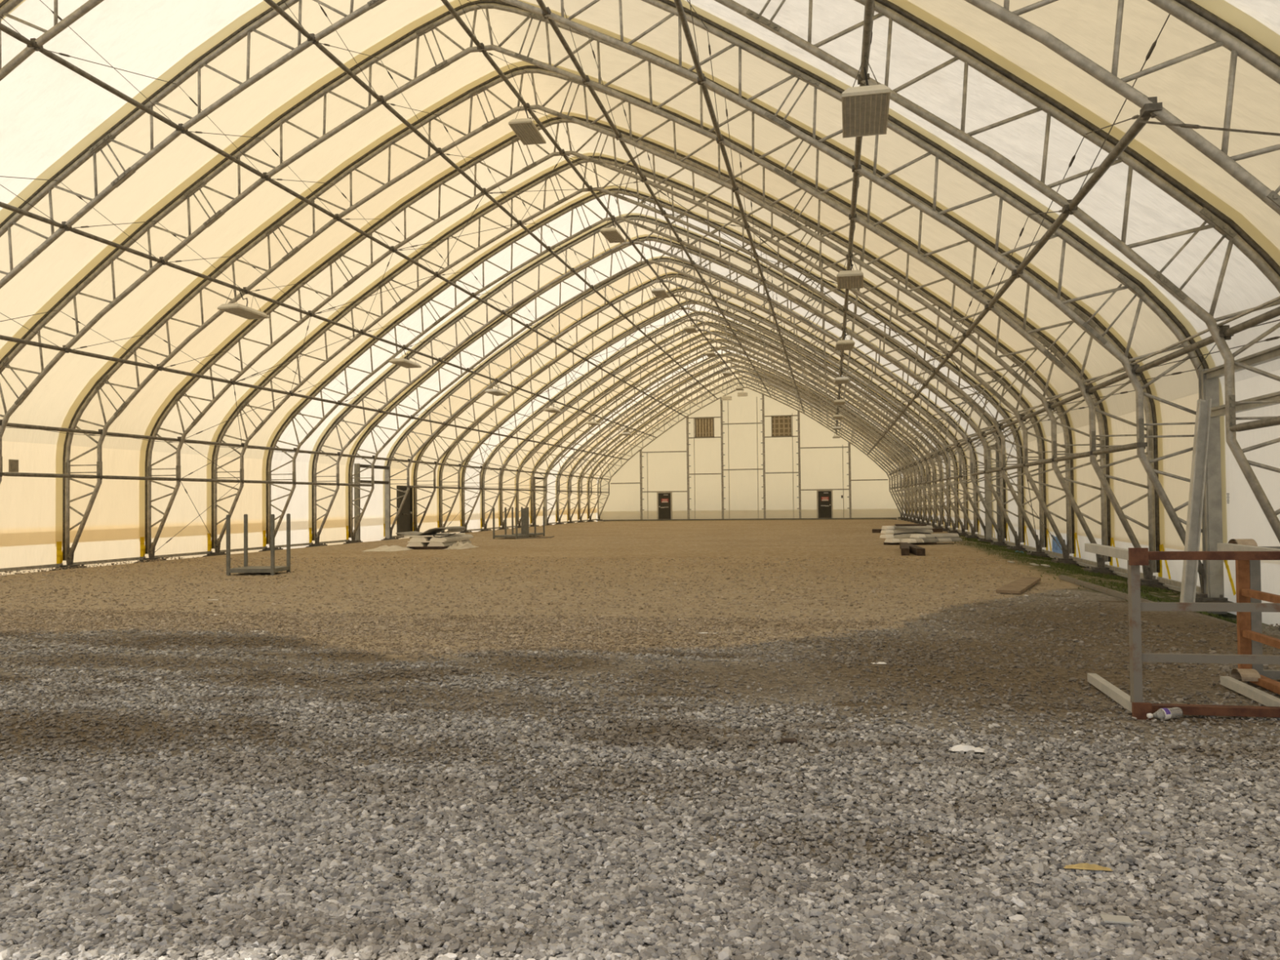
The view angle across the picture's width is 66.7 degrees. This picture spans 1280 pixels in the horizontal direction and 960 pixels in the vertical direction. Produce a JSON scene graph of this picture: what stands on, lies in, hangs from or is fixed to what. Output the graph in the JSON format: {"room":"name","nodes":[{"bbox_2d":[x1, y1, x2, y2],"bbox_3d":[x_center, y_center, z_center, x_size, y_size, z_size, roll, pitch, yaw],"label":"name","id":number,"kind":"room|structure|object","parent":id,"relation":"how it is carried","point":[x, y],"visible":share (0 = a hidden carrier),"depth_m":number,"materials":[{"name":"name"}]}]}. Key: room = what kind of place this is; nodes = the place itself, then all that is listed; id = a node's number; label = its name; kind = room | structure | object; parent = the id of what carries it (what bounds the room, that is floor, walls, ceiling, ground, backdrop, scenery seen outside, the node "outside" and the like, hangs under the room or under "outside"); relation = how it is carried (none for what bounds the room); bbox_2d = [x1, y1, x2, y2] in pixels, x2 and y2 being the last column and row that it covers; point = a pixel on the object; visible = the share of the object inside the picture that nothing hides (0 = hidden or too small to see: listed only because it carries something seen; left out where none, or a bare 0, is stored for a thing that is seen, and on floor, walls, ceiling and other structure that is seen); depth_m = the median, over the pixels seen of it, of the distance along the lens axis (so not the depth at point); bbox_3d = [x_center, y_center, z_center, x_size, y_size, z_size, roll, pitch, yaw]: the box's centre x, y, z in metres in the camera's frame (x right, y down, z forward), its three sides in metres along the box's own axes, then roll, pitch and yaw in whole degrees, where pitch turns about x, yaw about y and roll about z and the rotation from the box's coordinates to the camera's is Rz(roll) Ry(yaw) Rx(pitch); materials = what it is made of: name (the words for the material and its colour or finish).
{"room":"fabric storage hangar","nodes":[
{"label":"fabric storage hangar","id":0,"kind":"room"},
{"bbox_2d":[0,440,597,575],"bbox_3d":[-10.405,1.037,39.084,0.109,3.068,73.613,-1,-1,11],"label":"wall","id":1,"kind":"structure","parent":0,"point":[111,531],"depth_m":27.39,"materials":[{"name":"beige fabric"}]},
{"bbox_2d":[8,459,18,472],"bbox_3d":[-13.811,-0.312,21.467,0.032,0.280,0.260,-1,-1,11],"label":"air vent","id":2,"kind":"object","parent":1,"relation":"in","point":[13,466],"visible":0.92,"depth_m":21.45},
{"bbox_2d":[396,485,413,537],"bbox_3d":[-9.909,1.334,41.074,0.150,2.190,1.320,-1,-1,11],"label":"door","id":3,"kind":"structure","parent":1,"relation":"in","point":[405,519],"depth_m":41.06,"materials":[{"name":"metal"}]},
{"bbox_2d":[0,514,1279,959],"bbox_3d":[1.589,2.347,40.411,90.000,0.285,160.000,-1,-1,11],"label":"floor","id":4,"kind":"structure","parent":0,"point":[500,748],"depth_m":5.11,"materials":[{"name":"gravel"}]},
{"bbox_2d":[226,513,290,575],"bbox_3d":[-7.561,1.270,19.315,0.945,1.185,0.828,-1,-1,2],"label":"rack","id":5,"kind":"object","parent":4,"relation":"on","point":[273,568],"visible":0.99,"depth_m":18.95,"materials":[{"name":"metal"}]},
{"bbox_2d":[0,519,597,572],"bbox_3d":[-9.421,2.393,43.302,0.050,0.075,63.965,-1,-1,11],"label":"base rail","id":6,"kind":"object","parent":4,"relation":"on","point":[49,566],"visible":0.8,"depth_m":26.38,"materials":[{"name":"metal"}]},
{"bbox_2d":[354,463,391,541],"bbox_3d":[-10.407,0.916,37.965,0.260,3.020,2.830,-1,-1,11],"label":"doorway frame","id":7,"kind":"object","parent":4,"relation":"on","point":[357,466],"visible":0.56,"depth_m":38.32,"materials":[{"name":"metal"}]},
{"bbox_2d":[360,545,413,551],"bbox_3d":[-7.361,1.997,28.804,1.197,0.139,1.982,-1,-1,11],"label":"sheet","id":8,"kind":"object","parent":4,"relation":"on","point":[384,548],"visible":0.96,"depth_m":28.33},
{"bbox_2d":[408,546,447,549],"bbox_3d":[-6.350,2.022,29.029,1.200,0.080,0.140,-1,-1,9],"label":"timber skid","id":9,"kind":"object","parent":4,"relation":"on","point":[424,547],"visible":0.9,"depth_m":28.94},
{"bbox_2d":[427,539,471,546],"bbox_3d":[-5.862,1.939,30.050,0.520,0.115,2.412,-1,-1,9],"label":"beam","id":10,"kind":"structure","parent":9,"relation":"on","point":[445,544],"depth_m":29.05,"materials":[{"name":"wood"}]},
{"bbox_2d":[407,537,469,542],"bbox_3d":[-6.181,1.861,30.018,1.150,0.040,2.200,-1,-1,10],"label":"flat panel","id":11,"kind":"object","parent":10,"relation":"on","point":[428,541],"visible":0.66,"depth_m":28.98,"materials":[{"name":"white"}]},
{"bbox_2d":[430,533,473,541],"bbox_3d":[-5.805,1.780,30.144,0.520,0.115,2.412,-1,-1,9],"label":"beam","id":12,"kind":"structure","parent":11,"relation":"on","point":[466,535],"depth_m":29.54,"materials":[{"name":"wood"}]},
{"bbox_2d":[404,533,465,537],"bbox_3d":[-6.333,1.704,30.152,1.150,0.040,2.200,-1,-1,9],"label":"flat panel","id":13,"kind":"object","parent":12,"relation":"on","point":[439,535],"visible":0.86,"depth_m":29.41,"materials":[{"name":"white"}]},
{"bbox_2d":[395,526,466,535],"bbox_3d":[-6.395,1.574,29.901,1.670,0.250,1.600,-1,-1,8],"label":"panel","id":14,"kind":"object","parent":13,"relation":"on","point":[433,531],"visible":0.98,"depth_m":29.63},
{"bbox_2d":[444,540,476,549],"bbox_3d":[-5.401,1.945,29.459,0.622,0.229,1.776,-1,-1,11],"label":"pile","id":15,"kind":"object","parent":4,"relation":"on","point":[458,545],"visible":1,"depth_m":29.10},
{"bbox_2d":[492,506,528,538],"bbox_3d":[-4.924,1.636,37.150,1.015,1.185,1.068,-1,-1,19],"label":"rack","id":16,"kind":"object","parent":4,"relation":"on","point":[505,535],"visible":0.98,"depth_m":36.82,"materials":[{"name":"metal"}]},
{"bbox_2d":[519,508,527,537],"bbox_3d":[-4.527,1.673,38.005,0.300,1.140,0.260,-1,-1,11],"label":"steel post","id":17,"kind":"object","parent":4,"relation":"on","point":[523,511],"visible":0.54,"depth_m":37.94,"materials":[{"name":"metal"}]},
{"bbox_2d":[511,506,545,537],"bbox_3d":[-4.478,1.673,39.065,0.995,1.185,1.268,-1,-1,11],"label":"rack","id":18,"kind":"object","parent":4,"relation":"on","point":[535,533],"visible":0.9,"depth_m":38.53,"materials":[{"name":"metal"}]},
{"bbox_2d":[532,476,546,525],"bbox_3d":[-6.146,1.340,59.702,0.260,3.040,2.660,-1,-1,11],"label":"doorway frame","id":19,"kind":"object","parent":4,"relation":"on","point":[535,477],"visible":0.5,"depth_m":60.79,"materials":[{"name":"metal"}]},
{"bbox_2d":[48,65,1119,576],"bbox_3d":[-2.333,-3.449,20.707,23.133,10.837,1.302,-1,-1,11],"label":"arch","id":20,"kind":"object","parent":4,"relation":"on","point":[67,554],"visible":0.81,"depth_m":20.78,"materials":[{"name":"metal"}]},
{"bbox_2d":[0,176,657,437],"bbox_3d":[-4.948,-4.239,42.497,0.205,0.888,64.186,-1,-1,11],"label":"purlin","id":21,"kind":"structure","parent":20,"relation":"attached to","point":[63,225],"depth_m":21.45,"materials":[{"name":"metal"}]},
{"bbox_2d":[217,288,269,319],"bbox_3d":[-8.935,-4.000,21.939,0.504,0.514,1.224,-2,-2,10],"label":"hanging lamp","id":22,"kind":"object","parent":21,"relation":"hanging from","point":[235,308],"visible":1,"depth_m":21.80,"materials":[{"name":"white metal"}]},
{"bbox_2d":[389,347,421,368],"bbox_3d":[-7.295,-3.834,30.279,0.504,0.514,1.224,-1,-2,12],"label":"hanging lamp","id":23,"kind":"object","parent":21,"relation":"hanging from","point":[406,363],"visible":1,"depth_m":30.10,"materials":[{"name":"metal"}]},
{"bbox_2d":[263,0,717,399],"bbox_3d":[-0.350,-7.100,41.652,0.130,0.890,64.186,-1,-1,11],"label":"purlin","id":24,"kind":"structure","parent":20,"relation":"attached to","point":[310,37],"depth_m":20.57,"materials":[{"name":"metal"}]},
{"bbox_2d":[0,0,1172,590],"bbox_3d":[-2.870,-3.504,17.970,23.133,10.837,1.302,-1,-1,11],"label":"arch","id":25,"kind":"object","parent":4,"relation":"on","point":[1154,566],"visible":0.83,"depth_m":17.68,"materials":[{"name":"metal"}]},
{"bbox_2d":[133,115,1080,566],"bbox_3d":[-1.796,-3.394,23.445,23.133,10.837,1.302,-1,-1,11],"label":"arch","id":26,"kind":"object","parent":4,"relation":"on","point":[148,548],"visible":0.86,"depth_m":23.23,"materials":[{"name":"metal"}]},
{"bbox_2d":[0,0,1235,602],"bbox_3d":[-3.348,-3.553,15.527,23.133,10.837,1.302,-1,-1,11],"label":"arch","id":27,"kind":"object","parent":4,"relation":"on","point":[1152,301],"visible":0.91,"depth_m":14.43,"materials":[{"name":"metal"}]},
{"bbox_2d":[202,155,1052,558],"bbox_3d":[-1.260,-3.340,26.182,23.133,10.837,1.302,-1,-1,11],"label":"arch","id":28,"kind":"object","parent":4,"relation":"on","point":[1042,543],"visible":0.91,"depth_m":26.07,"materials":[{"name":"metal"}]},
{"bbox_2d":[155,155,1062,551],"bbox_3d":[-1.547,-3.054,24.807,22.415,9.653,2.701,-1,-1,11],"label":"cross bracing","id":29,"kind":"object","parent":28,"relation":"attached to","point":[895,332],"visible":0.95,"depth_m":24.64,"materials":[{"name":"metal"}]},
{"bbox_2d":[0,0,1279,631],"bbox_3d":[-3.943,-3.613,12.496,23.133,10.837,1.302,-1,-1,11],"label":"arch","id":30,"kind":"object","parent":4,"relation":"on","point":[1215,218],"visible":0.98,"depth_m":10.75,"materials":[{"name":"metal"}]},
{"bbox_2d":[258,188,1028,551],"bbox_3d":[-0.723,-3.285,28.919,23.133,10.837,1.302,-1,-1,11],"label":"arch","id":31,"kind":"object","parent":4,"relation":"on","point":[1020,537],"visible":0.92,"depth_m":28.78,"materials":[{"name":"metal"}]},
{"bbox_2d":[0,469,608,493],"bbox_3d":[-8.562,0.324,43.114,0.130,0.150,64.186,-1,-1,11],"label":"beam","id":32,"kind":"structure","parent":31,"relation":"attached to","point":[6,473],"depth_m":26.65,"materials":[{"name":"metal"}]},
{"bbox_2d":[0,419,609,479],"bbox_3d":[-8.887,-0.691,43.198,0.851,0.150,64.186,-1,-1,11],"label":"purlin","id":33,"kind":"structure","parent":31,"relation":"attached to","point":[91,433],"depth_m":27.20,"materials":[{"name":"metal"}]},
{"bbox_2d":[0,310,628,460],"bbox_3d":[-7.111,-2.545,42.887,0.249,0.884,64.186,-1,-1,11],"label":"purlin","id":34,"kind":"structure","parent":31,"relation":"attached to","point":[67,350],"depth_m":24.74,"materials":[{"name":"metal"}]},
{"bbox_2d":[0,0,686,417],"bbox_3d":[-2.725,-5.764,42.091,0.159,0.850,64.186,-1,-1,11],"label":"purlin","id":35,"kind":"structure","parent":31,"relation":"attached to","point":[30,43],"depth_m":18.22,"materials":[{"name":"metal"}]},
{"bbox_2d":[888,296,1279,475],"bbox_3d":[12.249,-1.026,39.061,0.851,0.178,64.186,-1,-1,11],"label":"purlin","id":36,"kind":"structure","parent":31,"relation":"attached to","point":[1225,331],"depth_m":12.78,"materials":[{"name":"metal"}]},
{"bbox_2d":[889,415,1279,489],"bbox_3d":[11.947,0.012,39.100,0.130,0.150,64.186,-1,-1,11],"label":"beam","id":37,"kind":"structure","parent":31,"relation":"attached to","point":[1273,421],"depth_m":15.20,"materials":[{"name":"metal"}]},
{"bbox_2d":[305,214,1009,547],"bbox_3d":[-0.187,-3.231,31.656,23.133,10.837,1.302,-1,-1,11],"label":"arch","id":38,"kind":"object","parent":4,"relation":"on","point":[313,535],"visible":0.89,"depth_m":31.65,"materials":[{"name":"metal"}]},
{"bbox_2d":[343,235,995,543],"bbox_3d":[0.315,-3.179,34.217,23.133,10.837,1.302,-1,-1,11],"label":"arch","id":39,"kind":"object","parent":4,"relation":"on","point":[349,533],"visible":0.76,"depth_m":34.59,"materials":[{"name":"metal"}]},
{"bbox_2d":[381,257,980,540],"bbox_3d":[0.909,-3.119,37.248,23.133,10.837,1.302,-1,-1,11],"label":"arch","id":40,"kind":"object","parent":4,"relation":"on","point":[976,523],"visible":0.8,"depth_m":37.49,"materials":[{"name":"metal"}]},
{"bbox_2d":[409,273,969,537],"bbox_3d":[1.423,-3.067,39.868,23.133,10.837,1.302,-1,-1,11],"label":"arch","id":41,"kind":"object","parent":4,"relation":"on","point":[965,526],"visible":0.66,"depth_m":39.99,"materials":[{"name":"metal"}]},
{"bbox_2d":[440,0,744,387],"bbox_3d":[1.604,-7.907,41.285,0.130,0.846,64.186,-1,-1,11],"label":"purlin","id":42,"kind":"structure","parent":41,"relation":"attached to","point":[480,46],"depth_m":22.42,"materials":[{"name":"metal"}]},
{"bbox_2d":[508,102,546,145],"bbox_3d":[-2.403,-7.648,20.800,0.504,0.514,1.224,-1,-1,8],"label":"hanging lamp","id":43,"kind":"object","parent":42,"relation":"hanging from","point":[525,129],"visible":1,"depth_m":20.68,"materials":[{"name":"metal"}]},
{"bbox_2d":[600,215,626,243],"bbox_3d":[-0.795,-7.485,28.966,0.504,0.514,1.224,0,-2,12],"label":"hanging lamp","id":44,"kind":"object","parent":42,"relation":"hanging from","point":[611,235],"visible":1,"depth_m":28.83,"materials":[{"name":"metal"}]},
{"bbox_2d":[651,278,670,298],"bbox_3d":[0.788,-7.322,37.101,0.504,0.514,1.224,-2,-2,12],"label":"hanging lamp","id":45,"kind":"object","parent":42,"relation":"hanging from","point":[660,293],"visible":1,"depth_m":36.93,"materials":[{"name":"metal"}]},
{"bbox_2d":[536,0,771,397],"bbox_3d":[3.575,-7.160,40.884,0.130,0.890,64.186,-1,-1,11],"label":"purlin","id":46,"kind":"structure","parent":41,"relation":"attached to","point":[545,11],"depth_m":20.72,"materials":[{"name":"metal"}]},
{"bbox_2d":[835,0,875,433],"bbox_3d":[8.235,-4.440,39.916,0.205,0.888,64.186,-1,-1,11],"label":"purlin","id":47,"kind":"structure","parent":41,"relation":"attached to","point":[869,4],"depth_m":13.86,"materials":[{"name":"metal"}]},
{"bbox_2d":[834,327,854,351],"bbox_3d":[5.774,-4.008,27.502,0.504,0.514,1.224,-1,-1,9],"label":"hanging lamp","id":48,"kind":"object","parent":47,"relation":"hanging from","point":[843,344],"visible":1,"depth_m":27.23,"materials":[{"name":"metal"}]},
{"bbox_2d":[836,252,863,288],"bbox_3d":[4.168,-4.172,19.298,0.504,0.514,1.224,0,0,13],"label":"hanging lamp","id":49,"kind":"object","parent":47,"relation":"hanging from","point":[848,279],"visible":1,"depth_m":19.08,"materials":[{"name":"metal"}]},
{"bbox_2d":[841,55,890,137],"bbox_3d":[2.525,-4.339,10.932,0.504,0.514,1.224,-1,-1,12],"label":"hanging lamp","id":50,"kind":"object","parent":47,"relation":"hanging from","point":[865,108],"visible":1,"depth_m":10.78,"materials":[{"name":"metal"}]},
{"bbox_2d":[866,13,1169,455],"bbox_3d":[10.433,-2.812,39.453,0.249,0.884,64.186,-1,-1,11],"label":"purlin","id":51,"kind":"structure","parent":41,"relation":"attached to","point":[1144,113],"depth_m":11.08,"materials":[{"name":"metal"}]},
{"bbox_2d":[437,288,960,533],"bbox_3d":[1.959,-3.012,42.605,23.133,10.837,1.302,-1,-1,11],"label":"arch","id":52,"kind":"object","parent":4,"relation":"on","point":[956,524],"visible":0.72,"depth_m":42.40,"materials":[{"name":"metal"}]},
{"bbox_2d":[448,309,951,527],"bbox_3d":[2.209,-2.671,43.967,22.415,9.653,2.701,-1,-1,11],"label":"cross bracing","id":53,"kind":"object","parent":52,"relation":"attached to","point":[685,309],"visible":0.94,"depth_m":43.86,"materials":[{"name":"metal"}]},
{"bbox_2d":[674,0,804,413],"bbox_3d":[5.979,-5.896,40.388,0.159,0.850,64.186,-1,-1,11],"label":"purlin","id":54,"kind":"structure","parent":52,"relation":"attached to","point":[701,77],"depth_m":17.37,"materials":[{"name":"metal"}]},
{"bbox_2d":[459,301,951,533],"bbox_3d":[2.496,-2.957,45.342,23.133,10.837,1.302,-1,-1,11],"label":"arch","id":55,"kind":"object","parent":4,"relation":"on","point":[947,523],"visible":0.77,"depth_m":45.21,"materials":[{"name":"metal"}]},
{"bbox_2d":[479,311,943,531],"bbox_3d":[3.032,-2.902,48.079,23.133,10.837,1.302,-1,-1,11],"label":"arch","id":56,"kind":"object","parent":4,"relation":"on","point":[940,521],"visible":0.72,"depth_m":48.08,"materials":[{"name":"metal"}]},
{"bbox_2d":[497,322,937,529],"bbox_3d":[3.569,-2.848,50.816,23.133,10.837,1.302,-1,-1,11],"label":"arch","id":57,"kind":"object","parent":4,"relation":"on","point":[501,522],"visible":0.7,"depth_m":51.23,"materials":[{"name":"metal"}]},
{"bbox_2d":[514,331,932,528],"bbox_3d":[4.106,-2.793,53.554,23.133,10.837,1.302,-1,-1,11],"label":"arch","id":58,"kind":"object","parent":4,"relation":"on","point":[928,519],"visible":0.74,"depth_m":53.91,"materials":[{"name":"metal"}]},
{"bbox_2d":[528,339,926,527],"bbox_3d":[4.642,-2.739,56.291,23.133,10.837,1.302,-1,-1,11],"label":"arch","id":59,"kind":"object","parent":4,"relation":"on","point":[531,517],"visible":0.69,"depth_m":56.74,"materials":[{"name":"metal"}]},
{"bbox_2d":[542,346,922,525],"bbox_3d":[5.178,-2.684,59.028,23.133,10.837,1.302,-1,-1,11],"label":"arch","id":60,"kind":"object","parent":4,"relation":"on","point":[605,416],"visible":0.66,"depth_m":59.37,"materials":[{"name":"metal"}]},
{"bbox_2d":[554,353,917,524],"bbox_3d":[5.715,-2.629,61.765,23.133,10.837,1.302,-1,-1,11],"label":"arch","id":61,"kind":"object","parent":4,"relation":"on","point":[557,518],"visible":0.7,"depth_m":62.18,"materials":[{"name":"metal"}]},
{"bbox_2d":[567,360,914,523],"bbox_3d":[6.252,-2.575,64.502,23.133,10.837,1.302,-1,-1,11],"label":"arch","id":62,"kind":"object","parent":4,"relation":"on","point":[569,517],"visible":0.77,"depth_m":64.96,"materials":[{"name":"metal"}]},
{"bbox_2d":[577,365,911,522],"bbox_3d":[6.788,-2.520,67.239,23.133,10.837,1.302,-1,-1,11],"label":"arch","id":63,"kind":"object","parent":4,"relation":"on","point":[580,517],"visible":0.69,"depth_m":67.71,"materials":[{"name":"metal"}]},
{"bbox_2d":[586,370,907,521],"bbox_3d":[7.325,-2.465,69.977,23.133,10.837,1.302,-1,-1,11],"label":"arch","id":64,"kind":"object","parent":4,"relation":"on","point":[588,515],"visible":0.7,"depth_m":70.52,"materials":[{"name":"metal"}]},
{"bbox_2d":[595,376,902,520],"bbox_3d":[7.839,-2.406,72.714,22.820,10.720,0.500,-1,-1,11],"label":"arch","id":65,"kind":"object","parent":4,"relation":"on","point":[731,381],"visible":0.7,"depth_m":73.22,"materials":[{"name":"metal"}]},
{"bbox_2d":[883,542,937,544],"bbox_3d":[7.928,1.865,28.578,1.500,0.065,0.140,-1,-1,8],"label":"timber skid","id":66,"kind":"object","parent":4,"relation":"on","point":[884,543],"visible":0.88,"depth_m":28.48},
{"bbox_2d":[884,537,919,542],"bbox_3d":[7.987,1.781,28.856,1.512,0.107,0.402,0,-1,-24],"label":"beam","id":67,"kind":"structure","parent":66,"relation":"on","point":[887,540],"depth_m":28.49,"materials":[{"name":"metal"}]},
{"bbox_2d":[880,533,911,537],"bbox_3d":[7.944,1.665,29.041,1.512,0.107,0.402,0,-1,-13],"label":"beam","id":68,"kind":"structure","parent":67,"relation":"on","point":[884,535],"depth_m":28.81,"materials":[{"name":"metal"}]},
{"bbox_2d":[880,528,933,533],"bbox_3d":[8.124,1.566,29.635,1.512,0.107,0.402,0,-1,-10],"label":"beam","id":69,"kind":"structure","parent":68,"relation":"on","point":[926,531],"depth_m":29.47,"materials":[{"name":"metal"}]},
{"bbox_2d":[881,524,933,529],"bbox_3d":[8.268,1.466,30.119,1.512,0.107,0.402,0,-1,-10],"label":"beam","id":70,"kind":"structure","parent":69,"relation":"on","point":[927,526],"depth_m":29.95,"materials":[{"name":"metal"}]},
{"bbox_2d":[919,537,962,542],"bbox_3d":[8.814,1.768,28.776,1.512,0.110,0.420,0,-1,-27],"label":"beam","id":71,"kind":"structure","parent":66,"relation":"on","point":[953,539],"depth_m":28.54,"materials":[{"name":"metal"}]},
{"bbox_2d":[910,533,959,537],"bbox_3d":[8.769,1.655,28.960,1.512,0.107,0.402,0,-1,-24],"label":"beam","id":72,"kind":"structure","parent":71,"relation":"on","point":[942,535],"depth_m":28.76,"materials":[{"name":"metal"}]},
{"bbox_2d":[899,542,925,555],"bbox_3d":[6.874,1.738,24.634,0.190,0.170,3.354,-1,-1,8],"label":"wood block","id":73,"kind":"object","parent":4,"relation":"on","point":[916,550],"visible":0.79,"depth_m":23.38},
{"bbox_2d":[901,537,951,542],"bbox_3d":[8.414,1.770,28.588,1.512,0.107,0.402,0,-1,-22],"label":"beam","id":74,"kind":"structure","parent":4,"relation":"on","point":[940,540],"depth_m":28.32,"materials":[{"name":"metal"}]},
{"bbox_2d":[949,744,985,752],"bbox_3d":[1.741,1.421,5.176,0.190,0.028,0.087,-1,-1,11],"label":"paper scrap","id":75,"kind":"object","parent":4,"relation":"on","point":[960,747],"visible":1,"depth_m":5.16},
{"bbox_2d":[984,442,1004,542],"bbox_3d":[11.160,0.456,30.725,0.260,3.150,2.550,-1,-1,11],"label":"doorway frame","id":76,"kind":"object","parent":4,"relation":"on","point":[988,494],"visible":0.31,"depth_m":31.74,"materials":[{"name":"metal"}]},
{"bbox_2d":[995,577,1040,594],"bbox_3d":[5.689,1.570,14.584,0.332,0.063,2.276,-1,-1,29],"label":"plank","id":77,"kind":"object","parent":4,"relation":"on","point":[1021,584],"visible":1,"depth_m":14.25,"materials":[{"name":"wood"}]},
{"bbox_2d":[902,516,1200,592],"bbox_3d":[12.930,2.092,38.927,0.165,0.152,63.965,-1,-1,11],"label":"base rail","id":78,"kind":"object","parent":4,"relation":"on","point":[1172,584],"visible":0.56,"depth_m":19.57,"materials":[{"name":"metal"}]},
{"bbox_2d":[937,533,1236,623],"bbox_3d":[9.087,1.846,24.060,1.642,0.238,26.032,-1,-1,11],"label":"grass","id":79,"kind":"structure","parent":4,"relation":"on","point":[1066,566],"depth_m":17.77,"materials":[{"name":"plant"}]},
{"bbox_2d":[1063,862,1113,871],"bbox_3d":[1.605,1.381,3.490,0.167,0.020,0.035,-1,-1,11],"label":"bit","id":80,"kind":"object","parent":4,"relation":"on","point":[1083,865],"visible":1,"depth_m":3.48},
{"bbox_2d":[1058,574,1155,602],"bbox_3d":[6.573,1.551,13.867,0.090,0.065,4.401,-1,-1,10],"label":"strip","id":81,"kind":"object","parent":4,"relation":"on","point":[1103,589],"visible":0.64,"depth_m":13.89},
{"bbox_2d":[1100,914,1133,924],"bbox_3d":[1.500,1.383,3.062,0.085,0.008,0.050,-1,-1,11],"label":"shard","id":82,"kind":"object","parent":4,"relation":"on","point":[1117,919],"visible":1,"depth_m":3.05},
{"bbox_2d":[964,0,1279,214],"bbox_3d":[-4.479,-3.668,9.759,23.133,10.837,1.302,-1,-1,11],"label":"arch","id":83,"kind":"object","parent":4,"relation":"on","point":[1240,44],"visible":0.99,"depth_m":7.96,"materials":[{"name":"metal"}]},
{"bbox_2d":[1137,120,1279,136],"bbox_3d":[4.647,-2.289,6.542,0.029,1.487,3.243,0,-1,-18],"label":"wire","id":84,"kind":"object","parent":83,"relation":"attached to","point":[1183,125],"visible":1,"depth_m":7.46,"materials":[{"name":"metal"}]},
{"bbox_2d":[1146,706,1182,719],"bbox_3d":[3.160,1.411,5.868,0.227,0.071,0.069,0,-1,-15],"label":"water bottle","id":85,"kind":"object","parent":4,"relation":"on","point":[1160,712],"visible":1,"depth_m":5.86,"materials":[{"name":"clear plastic"}]},
{"bbox_2d":[1084,542,1279,719],"bbox_3d":[3.583,0.941,6.395,0.985,1.045,1.177,-1,-1,11],"label":"rack","id":86,"kind":"object","parent":4,"relation":"on","point":[1135,557],"visible":0.98,"depth_m":5.95,"materials":[{"name":"grey metal"}]},
{"bbox_2d":[1179,398,1211,602],"bbox_3d":[6.994,0.338,12.255,0.953,2.773,0.176,0,-2,-41],"label":"beam","id":87,"kind":"structure","parent":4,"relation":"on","point":[1194,516],"depth_m":12.27,"materials":[{"name":"metal"}]},
{"bbox_2d":[1198,345,1279,613],"bbox_3d":[7.465,0.124,11.871,0.260,3.300,2.930,-1,-1,11],"label":"doorway frame","id":88,"kind":"object","parent":4,"relation":"on","point":[1208,380],"visible":0.64,"depth_m":13.07,"materials":[{"name":"metal"}]},
{"bbox_2d":[1230,546,1279,694],"bbox_3d":[4.760,0.950,6.473,1.100,0.958,1.208,-1,-1,11],"label":"rack","id":89,"kind":"object","parent":4,"relation":"on","point":[1251,639],"visible":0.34,"depth_m":7.09,"materials":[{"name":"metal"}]},
{"bbox_2d":[1228,538,1257,546],"bbox_3d":[4.293,0.461,6.936,0.120,0.083,0.200,-1,-1,11],"label":"strap loop","id":90,"kind":"object","parent":89,"relation":"on","point":[1251,542],"visible":0.66,"depth_m":6.87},
{"bbox_2d":[1231,668,1260,681],"bbox_3d":[4.303,1.386,6.916,0.120,0.083,0.200,-1,-1,11],"label":"strap loop","id":91,"kind":"object","parent":89,"relation":"on","point":[1246,674],"visible":0.99,"depth_m":6.85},
{"bbox_2d":[0,0,1279,562],"bbox_3d":[0.663,-3.462,36.129,22.905,10.310,75.331,-1,-1,11],"label":"ceiling","id":92,"kind":"structure","parent":0,"point":[50,113],"depth_m":19.18,"materials":[{"name":"beige fabric"}]},
{"bbox_2d":[596,375,904,521],"bbox_3d":[7.877,-2.374,72.905,22.900,11.004,0.050,-1,-1,11],"label":"wall","id":93,"kind":"structure","parent":0,"point":[820,468],"depth_m":72.91,"materials":[{"name":"fabric"}]},
{"bbox_2d":[657,491,672,519],"bbox_3d":[1.871,1.975,73.852,1.150,2.160,0.150,-1,-1,11],"label":"door","id":94,"kind":"structure","parent":93,"relation":"in","point":[664,502],"depth_m":73.84,"materials":[{"name":"metal"}]},
{"bbox_2d":[694,417,714,437],"bbox_3d":[4.861,-3.949,73.395,1.470,1.470,0.130,-1,-1,11],"label":"air vent","id":95,"kind":"object","parent":93,"relation":"attached to","point":[704,427],"visible":1,"depth_m":73.39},
{"bbox_2d":[610,394,888,519],"bbox_3d":[7.861,-1.672,72.766,20.680,9.395,0.280,-1,-1,11],"label":"wall frame","id":96,"kind":"object","parent":93,"relation":"attached to","point":[762,395],"visible":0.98,"depth_m":72.72,"materials":[{"name":"metal"}]},
{"bbox_2d":[603,517,897,521],"bbox_3d":[7.902,2.973,72.615,21.800,0.160,0.200,-1,-1,11],"label":"baseboard","id":97,"kind":"structure","parent":93,"relation":"attached to","point":[895,518],"depth_m":72.36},
{"bbox_2d":[771,415,791,436],"bbox_3d":[10.514,-4.005,72.288,1.490,1.570,0.130,-1,-1,11],"label":"air vent","id":98,"kind":"object","parent":93,"relation":"attached to","point":[781,425],"visible":1,"depth_m":72.28,"materials":[{"name":"metal"}]},
{"bbox_2d":[816,489,832,518],"bbox_3d":[13.588,1.797,71.559,1.150,2.160,0.150,-1,-1,11],"label":"door","id":99,"kind":"structure","parent":93,"relation":"in","point":[824,497],"depth_m":71.56,"materials":[{"name":"metal"}]},
{"bbox_2d":[905,368,1279,626],"bbox_3d":[12.155,0.723,34.668,0.109,3.128,73.613,-1,-1,11],"label":"wall","id":100,"kind":"structure","parent":0,"point":[1246,518],"depth_m":15.34,"materials":[{"name":"fabric"}]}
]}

